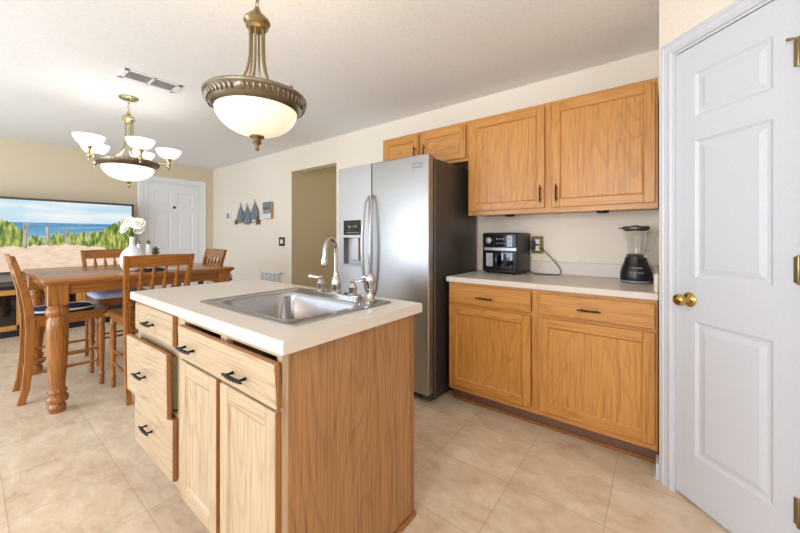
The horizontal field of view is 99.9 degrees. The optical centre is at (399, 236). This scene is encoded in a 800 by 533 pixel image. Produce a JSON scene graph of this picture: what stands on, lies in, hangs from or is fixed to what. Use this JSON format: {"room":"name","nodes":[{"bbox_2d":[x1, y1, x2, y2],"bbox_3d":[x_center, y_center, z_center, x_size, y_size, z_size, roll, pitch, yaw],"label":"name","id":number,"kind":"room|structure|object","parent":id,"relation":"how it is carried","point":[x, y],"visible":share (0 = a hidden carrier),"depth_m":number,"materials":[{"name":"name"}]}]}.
{"room":"kitchen","nodes":[
{"label":"kitchen","id":0,"kind":"room"},
{"bbox_2d":[0,138,212,305],"bbox_3d":[-5.127,-0.019,4.094,0.120,2.440,5.620,0,0,38],"label":"wall","id":1,"kind":"structure","parent":0,"point":[27,169],"depth_m":4.67,"materials":[{"name":"beige paint"}]},
{"bbox_2d":[138,176,205,288],"bbox_3d":[-3.816,0.104,5.681,0.017,2.195,1.005,0,0,38],"label":"trim","id":2,"kind":"structure","parent":1,"relation":"attached to","point":[142,185],"depth_m":5.71,"materials":[{"name":"white wood"}]},
{"bbox_2d":[148,182,197,289],"bbox_3d":[-3.792,0.156,5.662,0.075,2.070,0.735,0,0,38],"label":"door","id":3,"kind":"structure","parent":1,"relation":"in","point":[172,209],"depth_m":5.67,"materials":[{"name":"white wood"}]},
{"bbox_2d":[292,166,335,289],"bbox_3d":[-1.146,-0.019,5.273,0.104,2.440,1.349,0,0,38],"label":"wall","id":4,"kind":"structure","parent":0,"point":[313,191],"depth_m":4.99,"materials":[{"name":"paint"}]},
{"bbox_2d":[0,0,658,169],"bbox_3d":[-1.354,-1.289,1.929,9.100,0.100,7.200,0,0,38],"label":"ceiling","id":5,"kind":"structure","parent":0,"point":[357,65],"depth_m":2.29,"materials":[{"name":"paint"}]},
{"bbox_2d":[72,94,181,187],"bbox_3d":[-2.388,-0.838,2.970,0.743,0.802,0.765,0,0,38],"label":"chandelier","id":6,"kind":"object","parent":5,"relation":"hanging from","point":[137,167],"visible":1,"depth_m":2.88,"materials":[{"name":"white glass"}]},
{"bbox_2d":[117,68,182,92],"bbox_3d":[-1.973,-1.234,2.665,0.210,0.010,0.380,0,0,38],"label":"ceiling vent","id":7,"kind":"object","parent":5,"relation":"in","point":[126,73],"visible":1,"depth_m":2.64,"materials":[{"name":"white plastic"}]},
{"bbox_2d":[201,0,306,150],"bbox_3d":[-0.634,-0.809,1.490,0.428,0.859,0.428,0,0,-35],"label":"pendant light","id":8,"kind":"object","parent":5,"relation":"hanging from","point":[258,108],"visible":1,"depth_m":1.39,"materials":[{"name":"white glass"}]},
{"bbox_2d":[0,322,730,532],"bbox_3d":[-1.354,1.251,1.929,9.100,0.100,7.200,0,0,38],"label":"floor","id":9,"kind":"structure","parent":0,"point":[81,468],"depth_m":1.70,"materials":[{"name":"tile"}]},
{"bbox_2d":[4,254,107,406],"bbox_3d":[-2.728,0.666,2.677,0.452,1.070,0.546,0,0,38],"label":"dining chair","id":10,"kind":"object","parent":9,"relation":"on","point":[29,320],"visible":0.96,"depth_m":2.61,"materials":[{"name":"brown wood"}]},
{"bbox_2d":[33,301,95,313],"bbox_3d":[-2.709,0.566,2.702,0.376,0.030,0.376,0,0,38],"label":"seat cushion","id":11,"kind":"object","parent":10,"relation":"on","point":[78,305],"visible":0.65,"depth_m":2.69,"materials":[{"name":"blue fabric"}]},
{"bbox_2d":[0,287,122,338],"bbox_3d":[-4.708,0.899,4.187,0.400,0.605,2.120,0,0,38],"label":"tv console","id":12,"kind":"object","parent":9,"relation":"on","point":[9,307],"visible":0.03,"depth_m":4.01,"materials":[{"name":"black wood"}]},
{"bbox_2d":[0,281,25,287],"bbox_3d":[-4.548,0.566,4.139,0.071,0.060,0.900,0,0,38],"label":"soundbar","id":13,"kind":"object","parent":12,"relation":"on","point":[2,284],"visible":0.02,"depth_m":3.96,"materials":[{"name":"black plastic"}]},
{"bbox_2d":[0,283,13,287],"bbox_3d":[-4.520,0.566,4.118,0.001,0.048,0.880,0,0,38],"label":"grille","id":14,"kind":"object","parent":13,"relation":"attached to","point":[2,285],"depth_m":3.96,"materials":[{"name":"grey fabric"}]},
{"bbox_2d":[0,196,133,274],"bbox_3d":[-4.607,0.054,4.302,0.270,1.085,1.925,0,0,38],"label":"television","id":15,"kind":"object","parent":12,"relation":"on","point":[40,233],"visible":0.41,"depth_m":4.40,"materials":[{"name":"black plastic"}]},
{"bbox_2d":[80,249,138,366],"bbox_3d":[-2.885,0.666,3.412,0.546,1.070,0.452,0,0,38],"label":"dining chair","id":16,"kind":"object","parent":9,"relation":"on","point":[105,253],"visible":0.27,"depth_m":3.37,"materials":[{"name":"brown wood"}]},
{"bbox_2d":[86,287,147,299],"bbox_3d":[-2.819,0.552,3.361,0.418,0.058,0.418,0,0,38],"label":"seat cushion","id":17,"kind":"object","parent":16,"relation":"on","point":[117,293],"visible":0.52,"depth_m":3.19,"materials":[{"name":"blue fabric"}]},
{"bbox_2d":[22,263,233,414],"bbox_3d":[-2.469,0.744,3.095,1.290,0.915,1.255,0,0,38],"label":"dining table","id":18,"kind":"object","parent":9,"relation":"on","point":[58,283],"visible":0.53,"depth_m":2.42,"materials":[{"name":"brown wood"}]},
{"bbox_2d":[119,237,143,270],"bbox_3d":[-2.259,0.142,2.835,0.172,0.288,0.172,0,0,38],"label":"vase","id":19,"kind":"object","parent":18,"relation":"on","point":[131,250],"visible":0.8,"depth_m":2.79,"materials":[{"name":"white ceramic"}]},
{"bbox_2d":[119,225,129,236],"bbox_3d":[-2.295,-0.017,2.799,0.086,0.178,0.057,0,0,-13],"label":"flower","id":20,"kind":"object","parent":19,"relation":"in","point":[122,229],"visible":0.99,"depth_m":2.79,"materials":[{"name":"white plant"}]},
{"bbox_2d":[122,216,134,236],"bbox_3d":[-2.273,-0.051,2.816,0.106,0.246,0.060,0,0,4],"label":"flower","id":21,"kind":"object","parent":19,"relation":"in","point":[128,220],"visible":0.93,"depth_m":2.81,"materials":[{"name":"white plant"}]},
{"bbox_2d":[129,217,145,236],"bbox_3d":[-2.201,-0.047,2.816,0.112,0.238,0.065,0,0,-11],"label":"flower","id":22,"kind":"object","parent":19,"relation":"in","point":[137,223],"visible":1,"depth_m":2.81,"materials":[{"name":"white plant"}]},
{"bbox_2d":[132,227,144,236],"bbox_3d":[-2.231,-0.015,2.867,0.085,0.173,0.054,0,0,-32],"label":"flower","id":23,"kind":"object","parent":19,"relation":"in","point":[138,231],"visible":0.68,"depth_m":2.86,"materials":[{"name":"white plant"}]},
{"bbox_2d":[137,241,141,250],"bbox_3d":[-2.313,0.158,2.978,0.072,0.256,0.072,0,0,38],"label":"shaker","id":24,"kind":"object","parent":18,"relation":"on","point":[138,242],"visible":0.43,"depth_m":2.97,"materials":[{"name":"white ceramic"}]},
{"bbox_2d":[143,241,152,268],"bbox_3d":[-2.205,0.158,2.945,0.072,0.256,0.072,0,0,38],"label":"shaker","id":25,"kind":"object","parent":18,"relation":"on","point":[148,251],"visible":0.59,"depth_m":2.93,"materials":[{"name":"white ceramic"}]},
{"bbox_2d":[143,268,164,271],"bbox_3d":[-2.071,0.275,2.816,0.114,0.022,0.147,0,0,38],"label":"serving tray","id":26,"kind":"object","parent":18,"relation":"on","point":[145,269],"visible":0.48,"depth_m":2.80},
{"bbox_2d":[152,247,159,267],"bbox_3d":[-2.205,0.185,3.037,0.074,0.203,0.076,0,0,3],"label":"plant","id":27,"kind":"object","parent":18,"relation":"on","point":[155,249],"visible":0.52,"depth_m":3.02,"materials":[{"name":"green plant"}]},
{"bbox_2d":[107,254,194,405],"bbox_3d":[-1.997,0.666,2.683,0.546,1.070,0.452,0,0,38],"label":"dining chair","id":28,"kind":"object","parent":9,"relation":"on","point":[125,316],"visible":0.56,"depth_m":2.50,"materials":[{"name":"brown wood"}]},
{"bbox_2d":[198,249,226,284],"bbox_3d":[-2.178,0.666,3.496,0.452,1.070,0.546,0,0,38],"label":"dining chair","id":29,"kind":"object","parent":9,"relation":"on","point":[220,254],"visible":0.16,"depth_m":3.68,"materials":[{"name":"brown wood"}]},
{"bbox_2d":[127,302,415,532],"bbox_3d":[-0.658,0.764,1.554,1.285,0.875,0.729,0,0,38],"label":"base cabinet","id":30,"kind":"object","parent":9,"relation":"on","point":[319,438],"visible":0.94,"depth_m":1.17,"materials":[{"name":"brown wood"}]},
{"bbox_2d":[130,279,421,355],"bbox_3d":[-0.662,0.306,1.614,1.390,0.038,0.682,0,0,38],"label":"countertop","id":31,"kind":"structure","parent":30,"relation":"on","point":[183,302],"depth_m":1.24,"materials":[{"name":"beige laminate"}]},
{"bbox_2d":[200,287,390,360],"bbox_3d":[-0.461,0.379,1.481,0.690,0.197,0.518,0,0,38],"label":"sink","id":32,"kind":"object","parent":31,"relation":"in","point":[289,307],"visible":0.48,"depth_m":1.58,"materials":[{"name":"metal"}]},
{"bbox_2d":[309,237,363,298],"bbox_3d":[-0.343,0.142,1.596,0.361,0.282,0.157,0,0,38],"label":"kitchen faucet","id":33,"kind":"object","parent":32,"relation":"on","point":[335,290],"visible":1,"depth_m":1.61,"materials":[{"name":"silver metal"}]},
{"bbox_2d":[362,273,376,301],"bbox_3d":[-0.134,0.221,1.486,0.069,0.124,0.061,0,0,38],"label":"sprayer","id":34,"kind":"object","parent":32,"relation":"on","point":[369,278],"visible":1,"depth_m":1.47,"materials":[{"name":"silver metal"}]},
{"bbox_2d":[339,153,474,400],"bbox_3d":[0.035,0.301,2.935,0.962,1.800,0.809,0,0,39],"label":"refrigerator","id":35,"kind":"object","parent":9,"relation":"on","point":[405,222],"visible":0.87,"depth_m":2.57,"materials":[{"name":"grey metal"}]},
{"bbox_2d":[343,235,359,237],"bbox_3d":[-0.410,-0.006,2.876,0.221,0.025,0.007,0,0,39],"label":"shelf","id":36,"kind":"object","parent":35,"relation":"attached to","point":[344,236],"depth_m":2.88,"materials":[{"name":"silver metal"}]},
{"bbox_2d":[449,282,657,463],"bbox_3d":[1.017,0.764,2.323,1.216,0.874,0.675,0,0,38],"label":"base cabinet","id":37,"kind":"object","parent":9,"relation":"on","point":[584,367],"visible":0.99,"depth_m":2.00,"materials":[{"name":"brown wood"}]},
{"bbox_2d":[446,259,658,300],"bbox_3d":[1.022,0.257,2.337,1.233,0.136,0.649,0,0,38],"label":"countertop","id":38,"kind":"structure","parent":37,"relation":"on","point":[601,279],"depth_m":2.27,"materials":[{"name":"beige laminate"}]},
{"bbox_2d":[483,233,560,274],"bbox_3d":[0.930,0.127,2.616,0.320,0.321,0.530,0,0,-44],"label":"coffee maker","id":39,"kind":"object","parent":38,"relation":"on","point":[502,252],"visible":1,"depth_m":2.60,"materials":[{"name":"black plastic"}]},
{"bbox_2d":[619,225,657,283],"bbox_3d":[1.530,0.106,2.126,0.241,0.362,0.190,0,0,-6],"label":"blender","id":40,"kind":"object","parent":38,"relation":"on","point":[635,269],"visible":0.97,"depth_m":2.08,"materials":[{"name":"black plastic"}]},
{"bbox_2d":[623,230,657,257],"bbox_3d":[1.512,0.041,2.117,0.183,0.172,0.138,0,0,38],"label":"jar","id":41,"kind":"object","parent":40,"relation":"on","point":[635,241],"depth_m":2.08,"materials":[{"name":"clear glass"}]},
{"bbox_2d":[213,49,658,418],"bbox_3d":[-0.827,-0.019,4.250,6.500,2.440,0.120,0,0,38],"label":"wall","id":42,"kind":"structure","parent":0,"point":[594,237],"depth_m":3.43,"materials":[{"name":"beige paint"}]},
{"bbox_2d":[226,211,230,220],"bbox_3d":[-2.968,-0.364,5.813,0.170,0.160,0.020,0,0,38],"label":"picture frame","id":43,"kind":"object","parent":42,"relation":"attached to","point":[228,213],"visible":1,"depth_m":5.79,"materials":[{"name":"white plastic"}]},
{"bbox_2d":[234,199,259,224],"bbox_3d":[-2.460,-0.390,5.404,0.814,0.405,0.034,0,0,38],"label":"wall art","id":44,"kind":"object","parent":42,"relation":"attached to","point":[254,211],"visible":1,"depth_m":5.37,"materials":[{"name":"blue metal"}]},
{"bbox_2d":[263,202,273,218],"bbox_3d":[-1.975,-0.399,5.029,0.220,0.250,0.049,0,0,38],"label":"picture","id":45,"kind":"object","parent":42,"relation":"attached to","point":[268,207],"visible":1,"depth_m":4.98,"materials":[{"name":"multicoloured paper"}]},
{"bbox_2d":[259,270,281,282],"bbox_3d":[-1.940,0.681,5.025,0.600,0.330,0.012,0,0,38],"label":"air vent","id":46,"kind":"object","parent":42,"relation":"in","point":[263,275],"visible":0.43,"depth_m":5.01,"materials":[{"name":"white plastic"}]},
{"bbox_2d":[279,237,284,245],"bbox_3d":[-1.706,0.066,4.845,0.150,0.128,0.012,0,0,38],"label":"light switch","id":47,"kind":"object","parent":42,"relation":"attached to","point":[281,239],"visible":1,"depth_m":4.83,"materials":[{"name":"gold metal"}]},
{"bbox_2d":[383,121,467,168],"bbox_3d":[0.275,-0.773,3.084,0.898,0.319,0.375,0,0,38],"label":"upper cabinet","id":48,"kind":"object","parent":42,"relation":"attached to","point":[449,144],"visible":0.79,"depth_m":2.87,"materials":[{"name":"brown wood"}]},
{"bbox_2d":[531,236,542,253],"bbox_3d":[1.090,0.063,2.674,0.090,0.136,0.035,0,0,38],"label":"power outlet","id":49,"kind":"object","parent":42,"relation":"attached to","point":[537,241],"visible":0.99,"depth_m":2.68,"materials":[{"name":"gold metal"}]},
{"bbox_2d":[535,239,539,250],"bbox_3d":[1.096,0.063,2.682,0.036,0.090,0.004,0,0,38],"label":"socket","id":50,"kind":"object","parent":49,"relation":"attached to","point":[537,241],"depth_m":2.68,"materials":[{"name":"white plastic"}]},
{"bbox_2d":[468,77,657,216],"bbox_3d":[1.111,-0.552,2.440,1.209,0.762,0.375,0,0,38],"label":"upper cabinet","id":51,"kind":"object","parent":42,"relation":"attached to","point":[592,152],"visible":1,"depth_m":2.24,"materials":[{"name":"brown wood"}]},
{"bbox_2d":[596,210,608,213],"bbox_3d":[1.363,-0.168,2.258,0.076,0.021,0.076,0,0,38],"label":"puck light","id":52,"kind":"object","parent":51,"relation":"attached to","point":[599,211],"visible":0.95,"depth_m":2.23,"materials":[{"name":"black plastic"}]},
{"bbox_2d":[482,259,654,279],"bbox_3d":[1.214,0.239,2.586,1.233,0.098,0.020,0,0,38],"label":"backsplash","id":53,"kind":"structure","parent":42,"relation":"attached to","point":[545,267],"depth_m":2.49,"materials":[{"name":"beige laminate"}]},
{"bbox_2d":[659,0,736,462],"bbox_3d":[1.446,-0.019,0.856,0.110,2.440,1.650,0,0,-7],"label":"wall","id":54,"kind":"structure","parent":0,"point":[676,17],"depth_m":1.58,"materials":[{"name":"beige paint"}]},
{"bbox_2d":[660,0,773,491],"bbox_3d":[1.372,0.137,1.363,0.127,2.129,0.591,0,0,-7],"label":"trim","id":55,"kind":"structure","parent":54,"relation":"attached to","point":[739,9],"depth_m":1.60,"materials":[{"name":"white paint"}]},
{"bbox_2d":[672,0,799,532],"bbox_3d":[1.315,0.168,1.351,0.105,2.043,0.467,0,0,-7],"label":"door","id":56,"kind":"structure","parent":54,"relation":"in","point":[736,299],"depth_m":1.32,"materials":[{"name":"white paint"}]},
{"bbox_3d":[1.582,-0.019,1.953,0.120,2.440,0.815,0,0,38],"label":"wall","id":57,"kind":"structure","parent":0,"visible":0},
{"bbox_2d":[654,455,659,480],"bbox_3d":[1.299,1.160,1.687,0.040,0.082,0.102,0,0,38],"label":"baseboard","id":58,"kind":"structure","parent":57,"relation":"attached to","point":[657,468],"depth_m":1.66,"materials":[{"name":"white paint"}]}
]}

